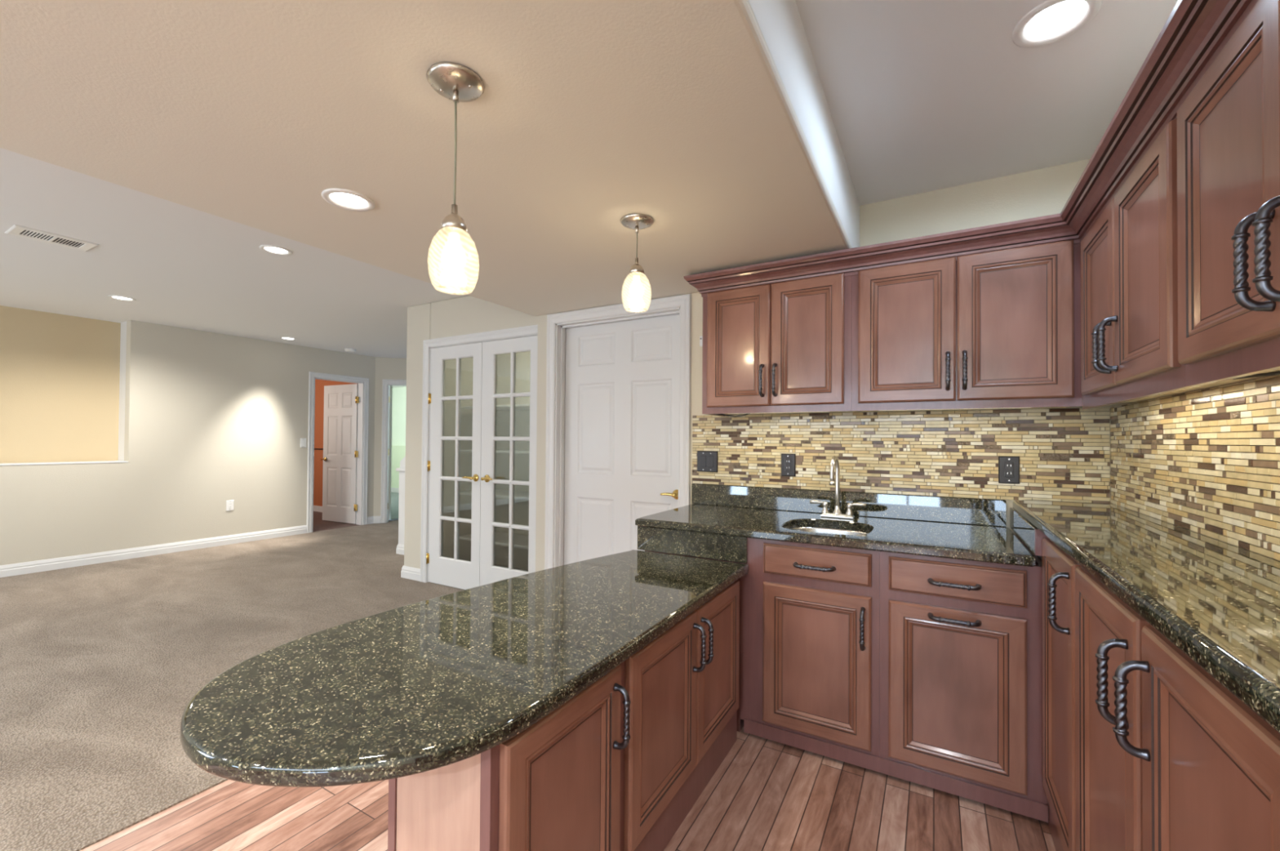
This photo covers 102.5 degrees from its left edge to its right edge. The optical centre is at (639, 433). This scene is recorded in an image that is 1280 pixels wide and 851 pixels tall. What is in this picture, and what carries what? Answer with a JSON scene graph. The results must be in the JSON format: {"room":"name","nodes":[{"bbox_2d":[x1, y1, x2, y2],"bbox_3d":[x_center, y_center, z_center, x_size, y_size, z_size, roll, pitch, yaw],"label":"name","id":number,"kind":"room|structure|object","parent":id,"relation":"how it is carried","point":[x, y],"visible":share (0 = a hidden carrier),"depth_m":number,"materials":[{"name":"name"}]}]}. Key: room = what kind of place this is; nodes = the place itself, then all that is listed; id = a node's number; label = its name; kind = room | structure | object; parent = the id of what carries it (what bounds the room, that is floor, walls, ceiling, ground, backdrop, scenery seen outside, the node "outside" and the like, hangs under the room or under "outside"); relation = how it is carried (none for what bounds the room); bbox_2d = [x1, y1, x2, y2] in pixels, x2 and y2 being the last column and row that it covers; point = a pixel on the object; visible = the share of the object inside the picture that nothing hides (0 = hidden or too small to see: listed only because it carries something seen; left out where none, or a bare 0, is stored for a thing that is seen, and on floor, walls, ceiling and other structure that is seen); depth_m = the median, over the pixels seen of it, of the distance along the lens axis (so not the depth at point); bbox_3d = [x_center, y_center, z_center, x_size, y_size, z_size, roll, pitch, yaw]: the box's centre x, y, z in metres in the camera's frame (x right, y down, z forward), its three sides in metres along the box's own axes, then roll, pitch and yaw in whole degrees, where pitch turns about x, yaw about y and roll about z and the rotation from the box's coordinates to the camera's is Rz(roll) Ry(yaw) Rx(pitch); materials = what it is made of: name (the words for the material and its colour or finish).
{"room":"kitchen","nodes":[
{"label":"kitchen","id":0,"kind":"room"},
{"bbox_2d":[0,320,375,564],"bbox_3d":[-5.942,0.042,4.264,0.310,2.440,7.700,0,-1,30],"label":"wall","id":1,"kind":"structure","parent":0,"point":[207,420],"depth_m":5.62,"materials":[{"name":"beige paint"}]},
{"bbox_2d":[0,305,120,462],"bbox_3d":[-5.929,-0.404,4.609,0.050,1.540,2.100,0,-1,30],"label":"wall niche","id":2,"kind":"object","parent":1,"relation":"in","point":[60,374],"depth_m":5.00,"materials":[{"name":"beige paint"}]},
{"bbox_2d":[0,460,128,465],"bbox_3d":[-5.766,0.274,4.536,0.286,0.014,1.755,0,-1,30],"label":"ledge","id":3,"kind":"object","parent":1,"relation":"attached to","point":[95,461],"visible":1,"depth_m":4.85,"materials":[{"name":"white paint"}]},
{"bbox_2d":[0,515,380,577],"bbox_3d":[-5.739,1.208,4.227,0.081,0.110,7.671,0,-1,30],"label":"baseboard","id":4,"kind":"structure","parent":1,"relation":"attached to","point":[7,570],"depth_m":5.32,"materials":[{"name":"white paint"}]},
{"bbox_2d":[226,499,234,511],"bbox_3d":[-4.775,0.836,5.983,0.008,0.120,0.075,0,-1,30],"label":"outlet","id":5,"kind":"object","parent":1,"relation":"attached to","point":[229,504],"visible":1,"depth_m":5.98,"materials":[{"name":"white plastic"}]},
{"bbox_2d":[300,437,306,447],"bbox_3d":[-4.377,0.117,6.679,0.008,0.120,0.075,0,-1,30],"label":"light switch","id":6,"kind":"object","parent":1,"relation":"attached to","point":[303,440],"visible":1,"depth_m":6.67,"materials":[{"name":"white plastic"}]},
{"bbox_2d":[306,371,368,533],"bbox_3d":[-4.194,0.248,7.108,0.140,2.120,0.820,0,-1,30],"label":"door frame","id":7,"kind":"structure","parent":1,"relation":"attached to","point":[363,383],"depth_m":7.37,"materials":[{"name":"white paint"}]},
{"bbox_2d":[0,519,464,850],"bbox_3d":[-3.301,1.295,3.654,4.880,0.056,9.300,0,-1,30],"label":"floor","id":8,"kind":"structure","parent":0,"point":[101,664],"depth_m":3.04,"materials":[{"name":"beige carpet"}]},
{"bbox_2d":[320,383,359,523],"bbox_3d":[-4.429,0.288,7.555,0.787,2.020,0.104,0,-1,26],"label":"door","id":9,"kind":"structure","parent":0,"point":[340,452],"depth_m":7.57,"materials":[{"name":"white paint"}]},
{"bbox_2d":[313,378,390,506],"bbox_3d":[-5.767,0.083,7.579,3.060,2.440,2.430,0,-1,30],"label":"wall","id":10,"kind":"structure","parent":0,"point":[319,384],"depth_m":8.69,"materials":[{"name":"brown paint"}]},
{"bbox_2d":[313,505,322,511],"bbox_3d":[-5.198,1.268,8.535,2.900,0.100,0.012,0,-1,30],"label":"baseboard","id":11,"kind":"structure","parent":10,"relation":"attached to","point":[316,508],"depth_m":8.66,"materials":[{"name":"white paint"}]},
{"bbox_2d":[313,511,391,531],"bbox_3d":[-5.707,1.326,7.565,3.180,0.054,2.300,0,-1,30],"label":"floor","id":12,"kind":"structure","parent":0,"point":[319,524],"depth_m":7.39,"materials":[{"name":"brown carpet"}]},
{"bbox_2d":[373,356,406,515],"bbox_3d":[-2.368,0.112,8.006,3.200,2.440,0.120,1,-1,-15],"label":"wall","id":13,"kind":"structure","parent":0,"point":[389,368],"depth_m":7.55,"materials":[{"name":"beige paint"}]},
{"bbox_2d":[380,378,406,523],"bbox_3d":[-3.355,0.262,7.725,0.950,2.120,0.140,1,-1,-15],"label":"door frame","id":14,"kind":"structure","parent":13,"relation":"attached to","point":[387,383],"depth_m":7.56,"materials":[{"name":"white paint"}]},
{"bbox_2d":[389,492,399,519],"bbox_3d":[-4.848,1.373,10.858,4.800,0.052,4.130,0,-1,30],"label":"floor","id":15,"kind":"structure","parent":0,"point":[394,495],"depth_m":9.48,"materials":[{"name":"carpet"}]},
{"bbox_2d":[388,385,406,519],"bbox_3d":[-3.851,0.119,9.478,7.900,2.440,2.770,0,-1,30],"label":"wall","id":16,"kind":"structure","parent":0,"point":[398,394],"depth_m":11.90,"materials":[{"name":"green paint"}]},
{"bbox_2d":[391,487,399,492],"bbox_3d":[-3.275,1.300,10.487,7.700,0.110,0.014,0,-1,30],"label":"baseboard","id":17,"kind":"structure","parent":16,"relation":"attached to","point":[393,489],"depth_m":11.84,"materials":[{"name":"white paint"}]},
{"bbox_2d":[395,455,405,555],"bbox_3d":[-2.212,0.492,5.394,0.923,1.620,0.140,0,-1,30],"label":"wall","id":18,"kind":"structure","parent":0,"point":[400,547],"depth_m":5.54,"materials":[{"name":"white paint"}]},
{"bbox_2d":[0,0,859,315],"bbox_3d":[-1.256,-1.029,0.608,2.136,0.320,5.780,0,-1,30],"label":"ceiling","id":19,"kind":"structure","parent":0,"point":[711,121],"depth_m":1.43,"materials":[{"name":"white paint"}]},
{"bbox_2d":[321,188,374,211],"bbox_3d":[-1.061,-0.849,1.871,0.170,0.006,0.170,0,-1,30],"label":"recessed light","id":20,"kind":"object","parent":19,"relation":"in","point":[346,199],"visible":1,"depth_m":1.86,"materials":[{"name":"white plastic"}]},
{"bbox_2d":[426,62,484,294],"bbox_3d":[-0.449,-0.601,1.243,0.132,0.507,0.132,0,-1,30],"label":"pendant lamp","id":21,"kind":"object","parent":19,"relation":"hanging from","point":[453,260],"visible":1,"depth_m":1.21,"materials":[{"name":"white glass"}]},
{"bbox_2d":[620,213,653,312],"bbox_3d":[-0.013,-0.665,2.029,0.132,0.354,0.132,0,-1,30],"label":"pendant lamp","id":22,"kind":"object","parent":19,"relation":"hanging from","point":[636,293],"visible":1,"depth_m":1.99,"materials":[{"name":"white glass"}]},
{"bbox_2d":[404,295,537,568],"bbox_3d":[-0.538,0.096,5.549,1.827,2.440,3.300,0,-1,30],"label":"wall","id":23,"kind":"structure","parent":0,"point":[468,314],"depth_m":4.53,"materials":[{"name":"beige paint"}]},
{"bbox_2d":[400,564,420,581],"bbox_3d":[-1.889,1.242,4.790,0.266,0.110,0.568,0,-1,30],"label":"baseboard","id":24,"kind":"structure","parent":23,"relation":"attached to","point":[409,572],"depth_m":4.54,"materials":[{"name":"white paint"}]},
{"bbox_2d":[426,342,482,589],"bbox_3d":[-1.571,0.269,4.301,0.635,2.024,0.094,0,-1,30],"label":"door","id":25,"kind":"structure","parent":23,"relation":"in","point":[455,397],"depth_m":4.31,"materials":[{"name":"white paint"}]},
{"bbox_2d":[420,324,537,582],"bbox_3d":[-1.264,0.237,4.194,1.410,2.115,0.140,0,-1,30],"label":"door frame","id":26,"kind":"structure","parent":23,"relation":"attached to","point":[527,331],"depth_m":4.46,"materials":[{"name":"white paint"}]},
{"bbox_2d":[480,335,537,585],"bbox_3d":[-1.021,0.270,3.986,0.624,2.024,0.094,0,-1,30],"label":"door","id":27,"kind":"structure","parent":23,"relation":"in","point":[508,366],"depth_m":4.03,"materials":[{"name":"white paint"}]},
{"bbox_2d":[80,726,1055,850],"bbox_3d":[-0.700,1.277,0.294,2.974,0.050,6.050,0,-1,30],"label":"floor","id":28,"kind":"structure","parent":0,"point":[765,794],"depth_m":1.70,"materials":[{"name":"brown wood"}]},
{"bbox_2d":[387,664,631,850],"bbox_3d":[-0.270,0.922,1.208,0.366,0.688,0.455,0,-1,30],"label":"base cabinet","id":29,"kind":"object","parent":28,"relation":"on","point":[554,784],"visible":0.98,"depth_m":1.08,"materials":[{"name":"brown wood"}]},
{"bbox_2d":[619,550,743,850],"bbox_3d":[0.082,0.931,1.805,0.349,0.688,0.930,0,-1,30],"label":"base cabinet","id":30,"kind":"object","parent":28,"relation":"on","point":[682,686],"visible":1,"depth_m":1.63,"materials":[{"name":"brown wood"}]},
{"bbox_2d":[180,549,748,786],"bbox_3d":[-0.302,0.560,1.613,0.779,0.040,1.740,0,-1,30],"label":"countertop","id":31,"kind":"structure","parent":30,"relation":"on","point":[444,680],"depth_m":1.14,"materials":[{"name":"black stone"}]},
{"bbox_2d":[739,537,879,755],"bbox_3d":[0.801,0.865,2.307,0.544,0.843,0.675,0,-1,30],"label":"base cabinet","id":32,"kind":"object","parent":28,"relation":"on","point":[810,613],"visible":0.99,"depth_m":2.04,"materials":[{"name":"brown wood"}]},
{"bbox_2d":[635,483,1035,566],"bbox_3d":[0.802,0.364,2.349,1.516,0.155,0.674,0,-1,30],"label":"countertop","id":33,"kind":"structure","parent":32,"relation":"on","point":[973,529],"depth_m":2.34,"materials":[{"name":"black stone"}]},
{"bbox_2d":[637,525,747,563],"bbox_3d":[0.225,0.495,2.327,0.536,0.114,0.021,0,-1,30],"label":"granite riser","id":34,"kind":"object","parent":33,"relation":"attached to","point":[701,544],"visible":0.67,"depth_m":2.31,"materials":[{"name":"black stone"}]},
{"bbox_2d":[789,526,867,534],"bbox_3d":[0.818,0.514,2.245,0.392,0.146,0.409,0,-1,30],"label":"sink","id":35,"kind":"object","parent":33,"relation":"in","point":[813,529],"visible":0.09,"depth_m":2.42,"materials":[{"name":"silver metal"}]},
{"bbox_2d":[809,455,866,519],"bbox_3d":[0.941,0.256,2.467,0.259,0.302,0.140,0,-1,30],"label":"faucet","id":36,"kind":"object","parent":33,"relation":"on","point":[837,513],"visible":1,"depth_m":2.49,"materials":[{"name":"silver metal"}]},
{"bbox_2d":[1009,506,1036,553],"bbox_3d":[1.465,0.361,1.970,0.010,0.087,0.628,0,-1,30],"label":"granite riser","id":37,"kind":"object","parent":33,"relation":"attached to","point":[1024,529],"visible":0.9,"depth_m":1.91,"materials":[{"name":"black stone"}]},
{"bbox_2d":[743,717,1048,822],"bbox_3d":[0.901,1.248,1.953,1.024,0.070,0.058,0,-1,30],"label":"board","id":38,"kind":"object","parent":28,"relation":"on","point":[990,796],"visible":0.82,"depth_m":1.88,"materials":[{"name":"brown wood"}]},
{"bbox_2d":[879,537,1048,804],"bbox_3d":[1.256,0.865,2.047,0.502,0.843,0.675,0,-1,30],"label":"base cabinet","id":39,"kind":"object","parent":28,"relation":"on","point":[961,640],"visible":0.99,"depth_m":1.79,"materials":[{"name":"brown wood"}]},
{"bbox_2d":[1036,555,1048,826],"bbox_3d":[1.629,0.803,1.882,0.307,0.968,0.650,0,-1,30],"label":"cabinet filler","id":40,"kind":"object","parent":28,"relation":"on","point":[1038,556],"visible":0.08,"depth_m":1.68,"materials":[{"name":"brown wood"}]},
{"bbox_2d":[1034,528,1081,850],"bbox_3d":[1.326,0.795,1.418,0.372,0.968,0.456,0,-1,30],"label":"base cabinet","id":41,"kind":"object","parent":28,"relation":"on","point":[1059,756],"visible":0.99,"depth_m":1.48,"materials":[{"name":"brown wood"}]},
{"bbox_2d":[1075,566,1279,850],"bbox_3d":[0.976,0.786,0.806,0.372,0.968,0.952,0,-1,30],"label":"base cabinet","id":42,"kind":"object","parent":28,"relation":"on","point":[1168,757],"visible":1,"depth_m":0.82,"materials":[{"name":"brown wood"}]},
{"bbox_3d":[0.502,0.772,-0.023,0.372,0.968,0.960,0,-1,30],"label":"base cabinet","id":43,"kind":"object","parent":28,"relation":"on","visible":0},
{"bbox_2d":[1012,498,1279,733],"bbox_3d":[1.026,0.281,0.866,0.345,0.040,3.029,0,-1,30],"label":"countertop","id":44,"kind":"structure","parent":43,"relation":"on","point":[1218,602],"depth_m":0.91,"materials":[{"name":"black stone"}]},
{"bbox_2d":[0,0,1177,387],"bbox_3d":[-3.382,-1.186,5.411,12.754,0.080,12.200,0,-1,30],"label":"ceiling","id":45,"kind":"structure","parent":0,"point":[922,95],"depth_m":2.26,"materials":[{"name":"white paint"}]},
{"bbox_2d":[4,224,98,251],"bbox_3d":[-3.535,-1.171,3.093,0.230,0.008,0.335,0,-1,30],"label":"ceiling vent","id":46,"kind":"object","parent":45,"relation":"in","point":[16,230],"visible":1,"depth_m":3.08,"materials":[{"name":"white plastic"}]},
{"bbox_2d":[107,294,136,301],"bbox_3d":[-4.447,-1.162,4.410,0.170,0.006,0.170,0,-1,30],"label":"recessed light","id":47,"kind":"object","parent":45,"relation":"in","point":[117,297],"visible":1,"depth_m":4.41,"materials":[{"name":"white plastic"}]},
{"bbox_2d":[259,244,292,255],"bbox_3d":[-2.306,-1.161,3.253,0.170,0.006,0.170,0,-1,30],"label":"recessed light","id":48,"kind":"object","parent":45,"relation":"in","point":[276,250],"visible":1,"depth_m":3.25,"materials":[{"name":"white plastic"}]},
{"bbox_2d":[279,336,296,340],"bbox_3d":[-4.216,-1.140,6.152,0.170,0.006,0.170,0,-1,30],"label":"recessed light","id":49,"kind":"object","parent":45,"relation":"in","point":[282,337],"visible":1,"depth_m":6.15,"materials":[{"name":"white plastic"}]},
{"bbox_2d":[344,347,356,352],"bbox_3d":[-3.884,-1.112,6.884,0.144,0.040,0.144,0,-1,30],"label":"smoke detector","id":50,"kind":"object","parent":45,"relation":"attached to","point":[349,350],"visible":1,"depth_m":6.84,"materials":[{"name":"white plastic"}]},
{"bbox_2d":[1012,0,1102,48],"bbox_3d":[1.166,-1.158,1.443,0.196,0.006,0.196,0,-1,30],"label":"recessed light","id":51,"kind":"object","parent":45,"relation":"in","point":[1037,28],"visible":1,"depth_m":1.44,"materials":[{"name":"white plastic"}]},
{"bbox_2d":[535,158,1112,571],"bbox_3d":[0.674,0.072,2.885,3.164,2.440,0.120,0,-1,30],"label":"wall","id":52,"kind":"structure","parent":0,"point":[1046,191],"depth_m":2.43,"materials":[{"name":"beige paint"}]},
{"bbox_2d":[544,293,691,568],"bbox_3d":[-0.150,0.232,3.343,1.090,2.120,0.140,0,-1,30],"label":"door frame","id":53,"kind":"structure","parent":52,"relation":"attached to","point":[557,323],"depth_m":3.52,"materials":[{"name":"white paint"}]},
{"bbox_2d":[563,314,679,564],"bbox_3d":[-0.135,0.269,3.368,0.926,2.022,0.094,0,-1,30],"label":"door","id":54,"kind":"structure","parent":52,"relation":"in","point":[622,378],"depth_m":3.39,"materials":[{"name":"white paint"}]},
{"bbox_2d":[699,335,702,346],"bbox_3d":[0.358,-0.540,2.996,0.018,0.062,0.018,0,-1,30],"label":"sensor","id":55,"kind":"object","parent":52,"relation":"attached to","point":[700,336],"visible":0.95,"depth_m":2.99,"materials":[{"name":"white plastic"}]},
{"bbox_2d":[702,272,859,416],"bbox_3d":[0.699,-0.421,2.597,0.723,0.640,0.368,0,-1,30],"label":"upper cabinet","id":56,"kind":"object","parent":52,"relation":"attached to","point":[784,347],"visible":1,"depth_m":2.46,"materials":[{"name":"brown wood"}]},
{"bbox_2d":[719,413,750,417],"bbox_3d":[0.489,-0.100,2.676,0.192,0.026,0.019,0,-1,28],"label":"cable","id":57,"kind":"object","parent":56,"relation":"attached to","point":[746,413],"visible":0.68,"depth_m":2.68,"materials":[{"name":"black plastic"}]},
{"bbox_2d":[683,0,1258,297],"bbox_3d":[0.581,-0.773,1.661,1.600,0.100,2.118,0,-1,30],"label":"crown molding","id":58,"kind":"structure","parent":56,"relation":"attached to","point":[1195,33],"depth_m":1.53,"materials":[{"name":"brown wood"}]},
{"bbox_2d":[691,483,1005,526],"bbox_3d":[0.959,0.350,2.636,1.503,0.118,0.021,0,-1,30],"label":"backsplash","id":59,"kind":"structure","parent":52,"relation":"attached to","point":[978,511],"depth_m":2.53,"materials":[{"name":"black stone"}]},
{"bbox_2d":[692,407,1110,502],"bbox_3d":[1.114,0.092,2.558,1.856,0.398,0.009,0,-1,30],"label":"backsplash","id":60,"kind":"structure","parent":52,"relation":"attached to","point":[1064,454],"depth_m":2.43,"materials":[{"name":"multicoloured tile"}]},
{"bbox_2d":[697,450,718,471],"bbox_3d":[0.388,0.160,2.963,0.128,0.120,0.008,0,-1,30],"label":"light switch","id":61,"kind":"object","parent":60,"relation":"attached to","point":[707,460],"visible":1,"depth_m":2.96,"materials":[{"name":"black plastic"}]},
{"bbox_2d":[700,455,706,466],"bbox_3d":[0.366,0.160,2.972,0.033,0.066,0.002,0,-1,30],"label":"switch","id":62,"kind":"object","parent":61,"relation":"attached to","point":[703,458],"depth_m":2.97,"materials":[{"name":"black plastic"}]},
{"bbox_2d":[707,455,713,466],"bbox_3d":[0.406,0.160,2.949,0.033,0.066,0.002,0,-1,30],"label":"switch","id":63,"kind":"object","parent":61,"relation":"attached to","point":[710,458],"depth_m":2.95,"materials":[{"name":"black plastic"}]},
{"bbox_2d":[781,453,795,475],"bbox_3d":[0.789,0.165,2.733,0.076,0.120,0.008,0,-1,30],"label":"outlet","id":64,"kind":"object","parent":60,"relation":"attached to","point":[788,460],"visible":1,"depth_m":2.73,"materials":[{"name":"black plastic"}]},
{"bbox_2d":[785,458,791,471],"bbox_3d":[0.787,0.165,2.731,0.033,0.066,0.002,0,-1,30],"label":"socket","id":65,"kind":"object","parent":64,"relation":"attached to","point":[788,461],"depth_m":2.73,"materials":[{"name":"black plastic"}]},
{"bbox_2d":[998,455,1019,484],"bbox_3d":[1.622,0.159,2.257,0.076,0.120,0.008,0,-1,30],"label":"outlet","id":66,"kind":"object","parent":60,"relation":"attached to","point":[1008,466],"visible":1,"depth_m":2.25,"materials":[{"name":"black plastic"}]},
{"bbox_2d":[1004,462,1013,477],"bbox_3d":[1.621,0.159,2.254,0.033,0.066,0.002,0,-1,30],"label":"socket","id":67,"kind":"object","parent":66,"relation":"attached to","point":[1009,466],"depth_m":2.25,"materials":[{"name":"black plastic"}]},
{"bbox_2d":[851,239,1082,411],"bbox_3d":[1.361,-0.421,2.218,0.801,0.640,0.368,0,-1,30],"label":"upper cabinet","id":68,"kind":"object","parent":52,"relation":"attached to","point":[1001,329],"visible":1,"depth_m":2.07,"materials":[{"name":"brown wood"}]},
{"bbox_2d":[889,407,1018,410],"bbox_3d":[1.304,-0.107,2.158,0.560,0.008,0.038,0,-1,30],"label":"light","id":69,"kind":"object","parent":68,"relation":"attached to","point":[1011,407],"visible":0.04,"depth_m":2.12,"materials":[{"name":"white plastic"}]},
{"bbox_2d":[1112,373,1279,560],"bbox_3d":[0.514,0.031,-0.479,0.100,2.440,5.880,0,-1,30],"label":"wall","id":70,"kind":"structure","parent":0,"point":[1118,403],"depth_m":1.43,"materials":[{"name":"beige paint"}]},
{"bbox_2d":[1080,115,1267,408],"bbox_3d":[1.464,-0.423,1.502,0.217,0.652,0.900,0,-1,30],"label":"upper cabinet","id":71,"kind":"object","parent":70,"relation":"attached to","point":[1129,270],"visible":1,"depth_m":1.38,"materials":[{"name":"brown wood"}]},
{"bbox_2d":[1110,374,1279,560],"bbox_3d":[1.176,0.066,0.790,0.009,0.388,3.000,0,-1,30],"label":"backsplash","id":72,"kind":"structure","parent":70,"relation":"attached to","point":[1206,461],"depth_m":1.34,"materials":[{"name":"multicoloured tile"}]},
{"bbox_2d":[1176,0,1279,386],"bbox_3d":[1.013,-0.435,0.714,0.217,0.652,0.914,0,-1,30],"label":"upper cabinet","id":73,"kind":"object","parent":70,"relation":"attached to","point":[1228,125],"visible":1,"depth_m":0.93,"materials":[{"name":"brown wood"}]},
{"bbox_2d":[1233,370,1279,379],"bbox_3d":[1.200,-0.121,0.940,0.017,0.016,0.421,0,-1,30],"label":"cable","id":74,"kind":"object","parent":73,"relation":"attached to","point":[1277,372],"visible":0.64,"depth_m":1.03,"materials":[{"name":"black plastic"}]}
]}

